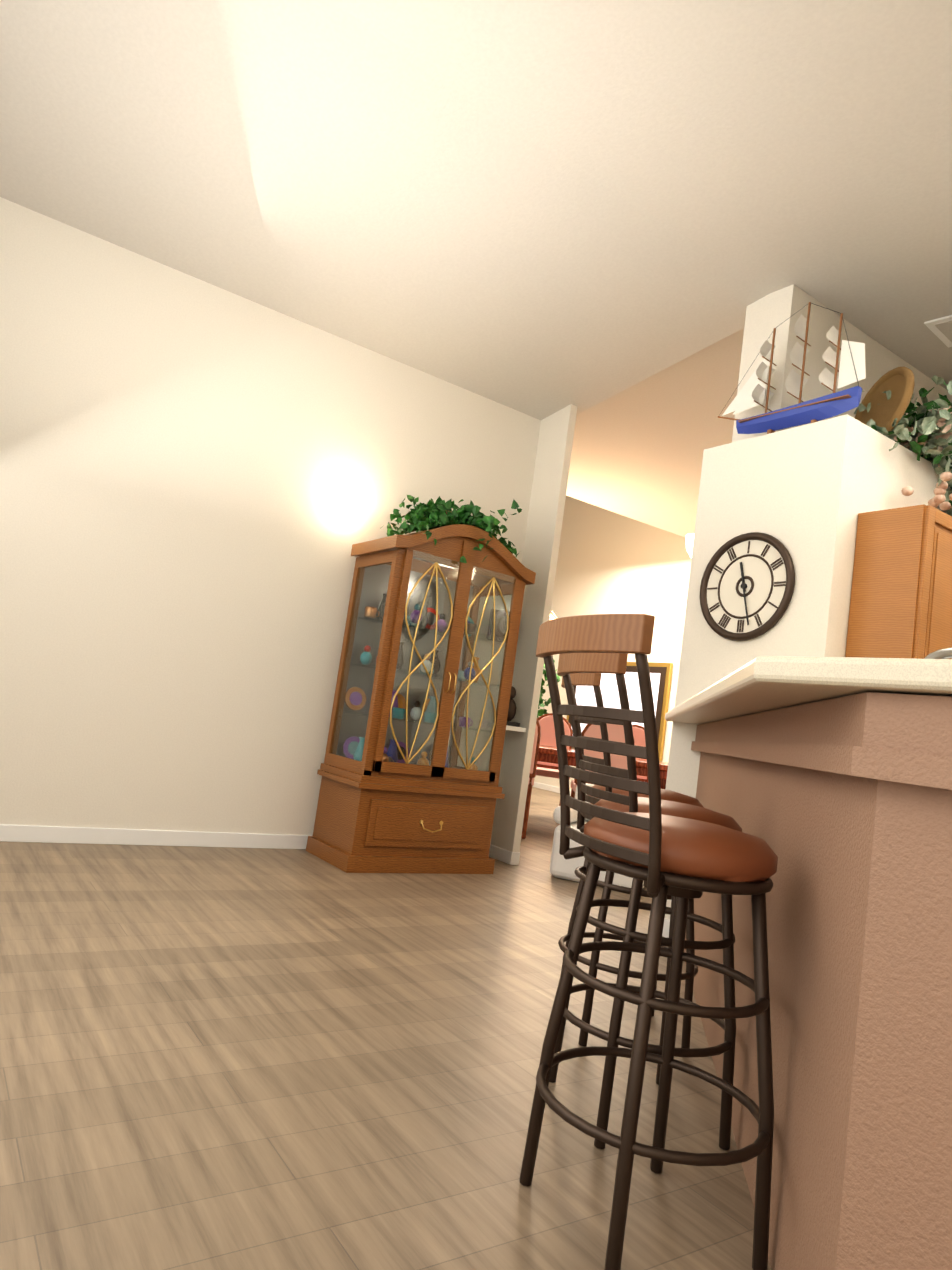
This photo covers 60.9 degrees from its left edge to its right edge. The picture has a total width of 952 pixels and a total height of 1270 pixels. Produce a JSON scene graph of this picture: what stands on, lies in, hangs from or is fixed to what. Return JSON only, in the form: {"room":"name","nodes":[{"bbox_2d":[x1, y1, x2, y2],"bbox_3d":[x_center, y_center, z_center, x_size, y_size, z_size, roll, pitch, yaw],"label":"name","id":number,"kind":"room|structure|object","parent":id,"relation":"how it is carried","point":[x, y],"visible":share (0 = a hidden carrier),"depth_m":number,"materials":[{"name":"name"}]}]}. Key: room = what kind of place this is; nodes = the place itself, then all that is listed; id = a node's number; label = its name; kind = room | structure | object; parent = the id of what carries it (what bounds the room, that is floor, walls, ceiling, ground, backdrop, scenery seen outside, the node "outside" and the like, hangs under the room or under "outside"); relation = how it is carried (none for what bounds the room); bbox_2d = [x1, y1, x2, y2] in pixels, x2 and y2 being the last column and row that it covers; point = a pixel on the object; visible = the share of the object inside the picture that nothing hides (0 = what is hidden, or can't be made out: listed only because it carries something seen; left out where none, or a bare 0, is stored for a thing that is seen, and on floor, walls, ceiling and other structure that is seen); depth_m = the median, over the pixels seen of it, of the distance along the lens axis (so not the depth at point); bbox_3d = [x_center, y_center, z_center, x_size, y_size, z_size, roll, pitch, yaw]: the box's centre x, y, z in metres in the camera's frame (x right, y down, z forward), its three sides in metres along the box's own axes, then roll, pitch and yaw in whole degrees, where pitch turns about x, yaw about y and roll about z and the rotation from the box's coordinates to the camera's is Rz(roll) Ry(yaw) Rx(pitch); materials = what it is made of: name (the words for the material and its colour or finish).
{"room":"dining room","nodes":[
{"label":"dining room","id":0,"kind":"room"},
{"bbox_2d":[0,197,539,835],"bbox_3d":[-1.819,-0.794,4.626,5.260,3.900,0.160,12,-7,-34],"label":"wall","id":1,"kind":"structure","parent":0,"point":[182,455],"depth_m":4.64,"materials":[{"name":"paint"}]},
{"bbox_2d":[0,824,311,848],"bbox_3d":[-2.062,1.080,4.354,5.203,0.085,0.015,12,-7,-34],"label":"baseboard","id":2,"kind":"structure","parent":1,"relation":"attached to","point":[50,834],"depth_m":4.50,"materials":[{"name":"white wood"}]},
{"bbox_2d":[487,609,509,641],"bbox_3d":[0.186,-0.066,5.822,0.230,0.230,0.130,12,-7,-34],"label":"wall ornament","id":3,"kind":"object","parent":1,"relation":"attached to","point":[500,626],"depth_m":5.76,"materials":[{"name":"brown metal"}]},
{"bbox_2d":[0,787,770,1269],"bbox_3d":[-0.511,1.581,6.383,10.150,0.060,14.400,12,-7,-34],"label":"floor","id":4,"kind":"structure","parent":0,"point":[250,1059],"depth_m":2.05,"materials":[{"name":"brown wood"}]},
{"bbox_2d":[306,524,535,873],"bbox_3d":[-0.316,0.373,5.125,1.040,2.115,0.615,12,-7,-34],"label":"china cabinet","id":5,"kind":"object","parent":4,"relation":"on","point":[401,791],"visible":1,"depth_m":4.95,"materials":[{"name":"brown wood"}]},
{"bbox_2d":[380,495,521,562],"bbox_3d":[-0.120,-0.693,5.186,1.026,0.541,0.728,12,-7,-34],"label":"ivy","id":6,"kind":"object","parent":5,"relation":"on","point":[439,513],"visible":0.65,"depth_m":5.02,"materials":[{"name":"plant"}]},
{"bbox_2d":[521,718,540,838],"bbox_3d":[0.289,1.165,7.107,0.470,1.125,0.475,8,-6,4],"label":"dining chair","id":7,"kind":"object","parent":4,"relation":"on","point":[534,759],"visible":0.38,"depth_m":6.87,"materials":[{"name":"brown wood"}]},
{"bbox_2d":[537,659,560,717],"bbox_3d":[0.530,1.045,10.272,1.129,2.072,0.973,12,-7,-34],"label":"floor plant","id":8,"kind":"object","parent":4,"relation":"on","point":[541,712],"depth_m":10.12,"materials":[{"name":"green plant"}]},
{"bbox_2d":[536,713,572,805],"bbox_3d":[0.776,1.396,8.681,0.470,1.125,0.475,8,-6,4],"label":"dining chair","id":9,"kind":"object","parent":4,"relation":"on","point":[547,738],"visible":0.19,"depth_m":8.89,"materials":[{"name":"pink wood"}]},
{"bbox_2d":[550,783,643,888],"bbox_3d":[0.889,1.344,5.458,0.640,0.600,0.650,6,-6,21],"label":"armchair","id":10,"kind":"object","parent":4,"relation":"on","point":[561,867],"visible":0.25,"depth_m":5.21,"materials":[{"name":"white fabric"}]},
{"bbox_2d":[537,745,667,788],"bbox_3d":[1.101,1.534,7.833,2.400,0.770,1.100,8,-6,4],"label":"dining table","id":11,"kind":"object","parent":4,"relation":"on","point":[548,754],"depth_m":7.39,"materials":[{"name":"brown wood"}]},
{"bbox_2d":[571,723,634,797],"bbox_3d":[1.080,1.269,7.050,0.470,1.125,0.475,8,-6,4],"label":"dining chair","id":12,"kind":"object","parent":4,"relation":"on","point":[615,733],"visible":0.21,"depth_m":6.85,"materials":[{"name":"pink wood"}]},
{"bbox_2d":[558,673,703,1048],"bbox_3d":[0.486,0.717,2.734,0.581,1.171,0.548,12,-7,-34],"label":"bar stool","id":13,"kind":"object","parent":4,"relation":"on","point":[606,885],"visible":0.19,"depth_m":2.57,"materials":[{"name":"black metal"}]},
{"bbox_2d":[632,724,647,782],"bbox_3d":[1.666,1.513,8.617,0.470,1.125,0.475,8,-6,4],"label":"dining chair","id":14,"kind":"object","parent":4,"relation":"on","point":[639,735],"visible":0.08,"depth_m":8.84,"materials":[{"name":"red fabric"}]},
{"bbox_2d":[549,653,741,1149],"bbox_3d":[0.425,0.647,2.143,0.566,1.171,0.518,12,-7,-34],"label":"bar stool","id":15,"kind":"object","parent":4,"relation":"on","point":[610,663],"visible":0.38,"depth_m":2.00,"materials":[{"name":"black metal"}]},
{"bbox_2d":[519,614,777,1269],"bbox_3d":[0.349,0.586,1.649,0.561,1.171,0.490,12,-7,-34],"label":"bar stool","id":16,"kind":"object","parent":4,"relation":"on","point":[682,860],"visible":1,"depth_m":1.53,"materials":[{"name":"black metal"}]},
{"bbox_2d":[684,692,951,1269],"bbox_3d":[0.983,0.796,2.332,2.092,1.070,2.824,12,-7,-34],"label":"counter base","id":17,"kind":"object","parent":4,"relation":"on","point":[841,807],"depth_m":1.25,"materials":[{"name":"paint"}]},
{"bbox_2d":[665,656,951,723],"bbox_3d":[0.994,0.241,2.464,2.117,0.046,3.011,12,-7,-34],"label":"countertop","id":18,"kind":"structure","parent":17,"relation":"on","point":[759,684],"depth_m":1.33,"materials":[{"name":"beige stone"}]},
{"bbox_2d":[0,0,951,419],"bbox_3d":[1.056,-2.076,2.730,7.400,1.069,6.550,12,-7,-34],"label":"ceiling","id":19,"kind":"structure","parent":0,"point":[538,208],"depth_m":3.68,"materials":[{"name":"paint"}]},
{"bbox_2d":[924,315,951,347],"bbox_3d":[2.848,-1.713,4.400,0.340,0.029,0.640,13,-8,-39],"label":"ceiling vent","id":20,"kind":"object","parent":19,"relation":"in","point":[940,328],"visible":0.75,"depth_m":4.56,"materials":[{"name":"white metal"}]},
{"bbox_2d":[490,404,576,851],"bbox_3d":[0.437,-0.350,5.866,0.060,3.900,0.330,12,-7,-34],"label":"wall","id":21,"kind":"structure","parent":0,"point":[548,507],"depth_m":5.78,"materials":[{"name":"paint"}]},
{"bbox_2d":[489,844,519,864],"bbox_3d":[0.165,1.524,5.639,0.032,0.085,0.312,12,-7,-34],"label":"baseboard","id":22,"kind":"structure","parent":21,"relation":"attached to","point":[512,858],"depth_m":5.57,"materials":[{"name":"white"}]},
{"bbox_2d":[487,686,525,731],"bbox_3d":[0.232,0.511,5.682,0.177,0.308,0.220,12,-7,-34],"label":"figurine","id":23,"kind":"object","parent":21,"relation":"on","point":[513,726],"visible":0.42,"depth_m":5.63,"materials":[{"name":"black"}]},
{"bbox_2d":[534,496,687,789],"bbox_3d":[2.879,-1.274,11.300,0.150,7.500,10.140,12,-7,-34],"label":"wall","id":24,"kind":"structure","parent":0,"point":[611,563],"depth_m":12.15,"materials":[{"name":"paint"}]},
{"bbox_2d":[532,782,570,795],"bbox_3d":[2.221,2.366,11.001,0.015,0.085,9.843,12,-7,-34],"label":"baseboard","id":25,"kind":"structure","parent":24,"relation":"attached to","point":[537,785],"depth_m":12.61,"materials":[{"name":"white wood"}]},
{"bbox_2d":[624,662,641,710],"bbox_3d":[2.243,0.725,11.397,0.065,0.671,0.409,12,-7,-34],"label":"mirror","id":26,"kind":"object","parent":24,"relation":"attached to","point":[631,676],"depth_m":11.39,"materials":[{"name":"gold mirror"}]},
{"bbox_2d":[648,662,672,760],"bbox_3d":[2.456,1.029,10.990,0.065,1.313,0.447,12,-7,-34],"label":"picture","id":27,"kind":"object","parent":24,"relation":"attached to","point":[660,675],"depth_m":10.93,"materials":[{"name":"gold metal"}]},
{"bbox_2d":[566,328,743,537],"bbox_3d":[1.037,-3.125,10.240,4.660,3.025,9.840,12,-7,-34],"label":"wall","id":28,"kind":"structure","parent":0,"point":[638,450],"depth_m":7.44,"materials":[{"name":"paint"}]},
{"bbox_2d":[550,611,556,619],"bbox_3d":[0.916,-0.803,9.665,0.692,1.878,0.692,12,-7,-34],"label":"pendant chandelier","id":29,"kind":"object","parent":28,"relation":"hanging from","point":[552,617],"visible":0.02,"depth_m":9.55,"materials":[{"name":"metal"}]},
{"bbox_2d":[664,284,935,920],"bbox_3d":[3.288,0.021,5.612,5.030,3.900,0.300,12,-7,-34],"label":"wall","id":30,"kind":"structure","parent":0,"point":[701,654],"depth_m":4.34,"materials":[{"name":"paint"}]},
{"bbox_2d":[649,916,669,933],"bbox_3d":[2.922,1.898,5.534,5.012,0.085,0.015,12,-7,-34],"label":"baseboard","id":31,"kind":"structure","parent":30,"relation":"attached to","point":[666,925],"depth_m":4.04,"materials":[{"name":"white"}]},
{"bbox_2d":[686,534,693,557],"bbox_3d":[1.225,-0.475,4.477,0.136,0.140,0.143,12,-7,-34],"label":"sconce","id":32,"kind":"object","parent":30,"relation":"attached to","point":[689,541],"visible":0.21,"depth_m":4.45,"materials":[{"name":"white"}]},
{"bbox_2d":[700,532,794,640],"bbox_3d":[1.331,-0.240,4.005,0.040,0.550,0.550,12,-7,-34],"label":"wall clock","id":33,"kind":"object","parent":30,"relation":"attached to","point":[747,585],"visible":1,"depth_m":3.99,"materials":[{"name":"beige"}]},
{"bbox_2d":[718,302,865,433],"bbox_3d":[1.608,-1.346,4.156,0.209,0.711,0.820,12,-7,-34],"label":"model","id":34,"kind":"object","parent":30,"relation":"on","point":[753,392],"visible":0.94,"depth_m":4.08},
{"bbox_2d":[724,409,942,676],"bbox_3d":[1.733,0.320,4.026,0.840,2.560,0.500,12,-7,-34],"label":"wall","id":35,"kind":"structure","parent":0,"point":[807,488],"depth_m":3.80,"materials":[{"name":"paint"}]},
{"bbox_2d":[845,504,951,658],"bbox_3d":[2.081,-0.138,3.738,0.630,0.760,0.366,12,-7,-34],"label":"upper cabinet","id":36,"kind":"object","parent":35,"relation":"attached to","point":[901,599],"visible":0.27,"depth_m":3.56,"materials":[{"name":"brown wood"}]},
{"bbox_2d":[853,366,951,510],"bbox_3d":[2.300,-0.937,4.142,0.901,0.801,0.821,12,-7,-34],"label":"plant arrangement","id":37,"kind":"object","parent":35,"relation":"on","point":[885,406],"visible":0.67,"depth_m":3.99,"materials":[{"name":"plant"}]},
{"bbox_2d":[936,384,951,513],"bbox_3d":[4.105,-0.062,3.700,0.690,3.900,3.720,12,-7,-34],"label":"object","id":38,"kind":"structure","parent":0,"point":[939,389],"depth_m":5.27,"materials":[{"name":"plant"}]},
{"bbox_2d":[947,486,951,515],"bbox_3d":[3.336,-1.004,4.958,0.524,0.789,0.823,12,-7,-34],"label":"foliage","id":39,"kind":"object","parent":38,"relation":"on","point":[949,511],"visible":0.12,"depth_m":5.11,"materials":[{"name":"plant"}]},
{"bbox_3d":[1.786,1.409,1.935,8.900,0.003,4.160,12,-7,-34],"label":"floor","id":40,"kind":"structure","parent":0,"visible":0},
{"bbox_3d":[1.405,0.896,2.458,2.557,1.013,2.526,12,-7,-34],"label":"countertop","id":41,"kind":"structure","parent":40,"relation":"on","visible":0},
{"bbox_2d":[924,648,951,658],"bbox_3d":[1.133,0.208,1.918,0.198,0.357,0.180,12,-7,-34],"label":"faucet","id":42,"kind":"object","parent":41,"relation":"on","point":[945,653],"visible":0.15,"depth_m":1.94,"materials":[{"name":"silver metal"}]}
]}

